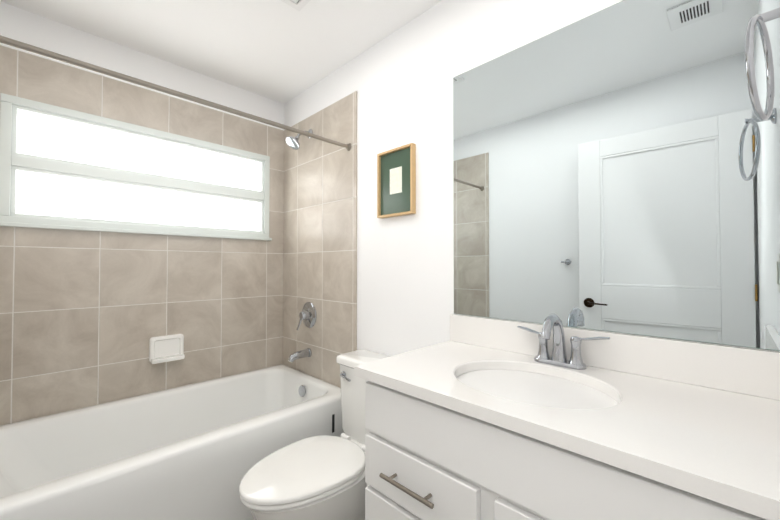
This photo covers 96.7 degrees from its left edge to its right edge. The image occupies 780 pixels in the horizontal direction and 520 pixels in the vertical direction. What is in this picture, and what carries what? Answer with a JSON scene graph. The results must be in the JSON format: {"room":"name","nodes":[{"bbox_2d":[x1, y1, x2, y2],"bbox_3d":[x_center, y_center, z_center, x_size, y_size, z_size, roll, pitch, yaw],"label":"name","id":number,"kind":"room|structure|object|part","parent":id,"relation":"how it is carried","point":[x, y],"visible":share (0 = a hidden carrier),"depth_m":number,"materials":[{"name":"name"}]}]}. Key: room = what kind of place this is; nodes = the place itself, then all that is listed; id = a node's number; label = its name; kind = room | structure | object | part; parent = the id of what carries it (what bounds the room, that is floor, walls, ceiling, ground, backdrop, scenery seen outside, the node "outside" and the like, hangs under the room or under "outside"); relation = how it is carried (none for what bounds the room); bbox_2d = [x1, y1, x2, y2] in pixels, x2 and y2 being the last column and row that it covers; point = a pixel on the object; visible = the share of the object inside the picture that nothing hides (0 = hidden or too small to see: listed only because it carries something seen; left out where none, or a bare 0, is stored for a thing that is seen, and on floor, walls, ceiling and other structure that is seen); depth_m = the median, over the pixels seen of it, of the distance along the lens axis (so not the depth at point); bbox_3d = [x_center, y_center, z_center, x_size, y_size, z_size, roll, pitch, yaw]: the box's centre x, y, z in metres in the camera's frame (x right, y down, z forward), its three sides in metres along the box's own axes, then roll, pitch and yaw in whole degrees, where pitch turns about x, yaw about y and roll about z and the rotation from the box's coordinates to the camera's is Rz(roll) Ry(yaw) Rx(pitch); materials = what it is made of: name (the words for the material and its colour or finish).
{"room":"bathroom","nodes":[
{"label":"bathroom","id":0,"kind":"room"},
{"bbox_2d":[0,1,284,129],"bbox_3d":[-1.358,0.050,2.065,0.100,2.450,1.524,-1,-1,45],"label":"wall","id":1,"kind":"structure","parent":0,"point":[25,26],"depth_m":1.91,"materials":[{"name":"paint"}]},
{"bbox_2d":[0,93,269,237],"bbox_3d":[-1.339,-0.453,2.048,0.084,0.591,1.283,-1,-1,45],"label":"window","id":2,"kind":"structure","parent":1,"relation":"in","point":[37,193],"depth_m":1.89,"materials":[{"name":"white glass"}]},
{"bbox_3d":[-1.336,-0.453,2.045,0.052,0.519,1.211,-1,-1,45],"label":"window sash","id":3,"kind":"part","parent":2,"relation":"part of","materials":[{"name":"white glass"}]},
{"bbox_2d":[0,222,271,240],"bbox_3d":[-1.308,-0.155,2.012,0.029,0.018,1.307,-1,-1,45],"label":"window sill","id":4,"kind":"structure","parent":1,"relation":"attached to","point":[26,225],"depth_m":1.86,"materials":[{"name":"white"}]},
{"bbox_2d":[0,45,283,425],"bbox_3d":[-1.319,0.002,2.027,0.010,1.945,1.504,-1,-1,45],"label":"wall tile","id":5,"kind":"structure","parent":1,"relation":"attached to","point":[85,316],"depth_m":1.89,"materials":[{"name":"beige tile"}]},
{"bbox_2d":[149,334,184,363],"bbox_3d":[-1.282,0.512,2.003,0.064,0.145,0.170,-1,-1,45],"label":"soap dish","id":6,"kind":"object","parent":5,"relation":"attached to","point":[165,348],"visible":1,"depth_m":2.00,"materials":[{"name":"ceramic"}]},
{"bbox_2d":[0,0,441,103],"bbox_3d":[-0.443,-1.240,1.184,2.670,0.100,1.724,-1,-1,45],"label":"ceiling","id":7,"kind":"structure","parent":0,"point":[280,51],"depth_m":1.78,"materials":[{"name":"paint"}]},
{"bbox_2d":[281,0,310,10],"bbox_3d":[-0.426,-1.177,1.478,0.220,0.016,0.220,-1,-1,45],"label":"ceiling vent","id":8,"kind":"object","parent":7,"relation":"in","point":[298,5],"visible":0.89,"depth_m":1.58,"materials":[{"name":"paint"}]},
{"bbox_2d":[284,0,779,355],"bbox_3d":[0.127,0.045,1.741,2.670,2.450,0.100,-1,-1,45],"label":"wall","id":9,"kind":"structure","parent":0,"point":[400,81],"depth_m":1.67,"materials":[{"name":"paint"}]},
{"bbox_2d":[283,91,356,387],"bbox_3d":[-0.491,0.006,2.274,0.842,1.945,0.010,-1,-1,45],"label":"wall tile","id":10,"kind":"structure","parent":9,"relation":"attached to","point":[320,232],"depth_m":2.21,"materials":[{"name":"beige tile"}]},
{"bbox_2d":[286,129,312,149],"bbox_3d":[-0.595,-0.797,2.263,0.100,0.159,0.170,-1,-1,45],"label":"shower head","id":11,"kind":"object","parent":10,"relation":"attached to","point":[292,142],"visible":0.85,"depth_m":2.23},
{"bbox_2d":[288,348,311,362],"bbox_3d":[-0.589,0.618,2.245,0.062,0.073,0.153,-1,-1,45],"label":"tub spout","id":12,"kind":"object","parent":10,"relation":"attached to","point":[307,352],"visible":1,"depth_m":2.23,"materials":[{"name":"silver metal"}]},
{"bbox_2d":[296,302,316,329],"bbox_3d":[-0.563,0.369,2.275,0.172,0.183,0.079,-1,-1,45],"label":"shower valve","id":13,"kind":"object","parent":10,"relation":"attached to","point":[308,315],"visible":1,"depth_m":2.26,"materials":[{"name":"silver metal"}]},
{"bbox_2d":[377,143,415,217],"bbox_3d":[0.029,-0.391,1.753,0.243,0.338,0.029,-1,-1,45],"label":"picture frame","id":14,"kind":"object","parent":9,"relation":"attached to","point":[396,181],"visible":0.98,"depth_m":1.75,"materials":[{"name":"green paper"}]},
{"bbox_2d":[390,166,401,194],"bbox_3d":[0.029,-0.401,1.754,0.084,0.130,0.001,-1,-1,45],"label":"print","id":15,"kind":"object","parent":14,"relation":"attached to","point":[395,171],"depth_m":1.75},
{"bbox_2d":[450,314,779,399],"bbox_3d":[0.615,0.287,1.171,0.978,0.115,0.020,-1,-1,45],"label":"backsplash","id":16,"kind":"structure","parent":9,"relation":"attached to","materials":[{"name":"stone"}]},
{"bbox_2d":[453,0,779,350],"bbox_3d":[0.623,-0.291,1.183,0.965,1.038,0.004,-1,-1,45],"label":"mirror","id":17,"kind":"object","parent":9,"relation":"attached to","point":[616,167],"visible":1,"depth_m":1.07,"materials":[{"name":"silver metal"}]},
{"bbox_3d":[-0.443,1.310,1.141,2.670,0.100,1.724,-1,-1,45],"label":"floor","id":18,"kind":"structure","parent":0,"visible":0},
{"bbox_2d":[0,364,343,519],"bbox_3d":[-1.020,1.007,1.715,0.827,0.525,1.500,-1,-1,45],"label":"bathtub","id":19,"kind":"object","parent":18,"relation":"on","point":[196,451],"visible":0.9,"depth_m":1.58,"materials":[{"name":"ceramic"}]},
{"bbox_2d":[239,350,389,519],"bbox_3d":[-0.246,0.871,1.470,0.460,0.788,0.759,-1,-1,45],"label":"toilet","id":20,"kind":"object","parent":18,"relation":"on","point":[317,478],"visible":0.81,"depth_m":1.34,"materials":[{"name":"ceramic"}]},
{"bbox_3d":[-0.337,0.817,1.378,0.376,0.024,0.500,-1,-1,45],"label":"seat lid","id":21,"kind":"part","parent":20,"relation":"part of","materials":[{"name":"plastic"}]},
{"bbox_3d":[-0.339,0.840,1.377,0.372,0.017,0.493,-1,-1,45],"label":"seat","id":22,"kind":"part","parent":20,"relation":"part of","materials":[{"name":"plastic"}]},
{"bbox_3d":[-0.293,1.058,1.419,0.372,0.413,0.604,-1,-1,45],"label":"bowl","id":23,"kind":"part","parent":20,"relation":"part of","materials":[{"name":"ceramic"}]},
{"bbox_3d":[-0.220,0.569,1.697,0.087,0.032,0.028,-1,-1,45],"label":"lever","id":24,"kind":"part","parent":20,"relation":"part of","materials":[{"name":"silver metal"}]},
{"bbox_3d":[-0.048,0.699,1.674,0.436,0.350,0.182,-1,-1,45],"label":"tank","id":25,"kind":"part","parent":20,"relation":"part of","materials":[{"name":"ceramic"}]},
{"bbox_3d":[-0.050,0.502,1.675,0.460,0.042,0.200,-1,-1,45],"label":"tank lid","id":26,"kind":"part","parent":20,"relation":"part of","materials":[{"name":"ceramic"}]},
{"bbox_2d":[354,314,779,519],"bbox_3d":[0.420,0.742,0.967,0.978,1.030,0.572,-1,-1,45],"label":"bathroom vanity","id":27,"kind":"object","parent":18,"relation":"on","point":[478,418],"visible":1,"depth_m":0.85,"materials":[{"name":"paint"}]},
{"bbox_3d":[0.070,0.822,0.976,0.405,0.190,0.020,-1,-1,45],"label":"drawer","id":28,"kind":"part","parent":27,"relation":"part of","materials":[{"name":"paint"}]},
{"bbox_3d":[0.050,0.628,0.959,0.190,0.012,0.038,-1,-1,45],"label":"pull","id":29,"kind":"part","parent":27,"relation":"part of","materials":[{"name":"silver metal"}]},
{"bbox_3d":[0.070,0.634,0.979,0.405,0.155,0.020,-1,-1,45],"label":"drawer","id":30,"kind":"part","parent":27,"relation":"part of","materials":[{"name":"paint"}]},
{"bbox_3d":[0.418,0.840,0.633,0.482,0.578,0.020,-1,-1,45],"label":"door","id":31,"kind":"part","parent":27,"relation":"part of","materials":[{"name":"paint"}]},
{"bbox_2d":[517,313,609,369],"bbox_3d":[0.524,0.257,1.112,0.289,0.173,0.154,-1,-1,45],"label":"faucet","id":32,"kind":"object","parent":27,"relation":"on","point":[553,321],"visible":1,"depth_m":1.12,"materials":[{"name":"silver metal"}]},
{"bbox_3d":[0.472,0.020,0.261,0.100,2.450,1.524,-1,-1,45],"label":"wall","id":33,"kind":"structure","parent":0,"visible":0},
{"bbox_2d":[745,7,779,120],"bbox_3d":[0.710,-0.371,0.639,0.082,0.214,0.187,-1,-1,45],"label":"towel ring","id":34,"kind":"object","parent":33,"relation":"attached to","point":[758,20],"visible":1,"depth_m":0.64,"materials":[{"name":"silver metal"}]},
{"bbox_3d":[-1.554,-0.012,1.196,0.842,1.945,0.010,-1,-1,45],"label":"wall tile","id":35,"kind":"structure","parent":0,"visible":0},
{"bbox_2d":[0,35,351,150],"bbox_3d":[-0.767,-0.670,1.494,0.060,0.060,1.523,-1,-1,45],"label":"shower rod","id":36,"kind":"object","parent":35,"relation":"attached to","point":[47,53],"visible":1,"depth_m":1.33,"materials":[{"name":"silver metal"}]}
]}

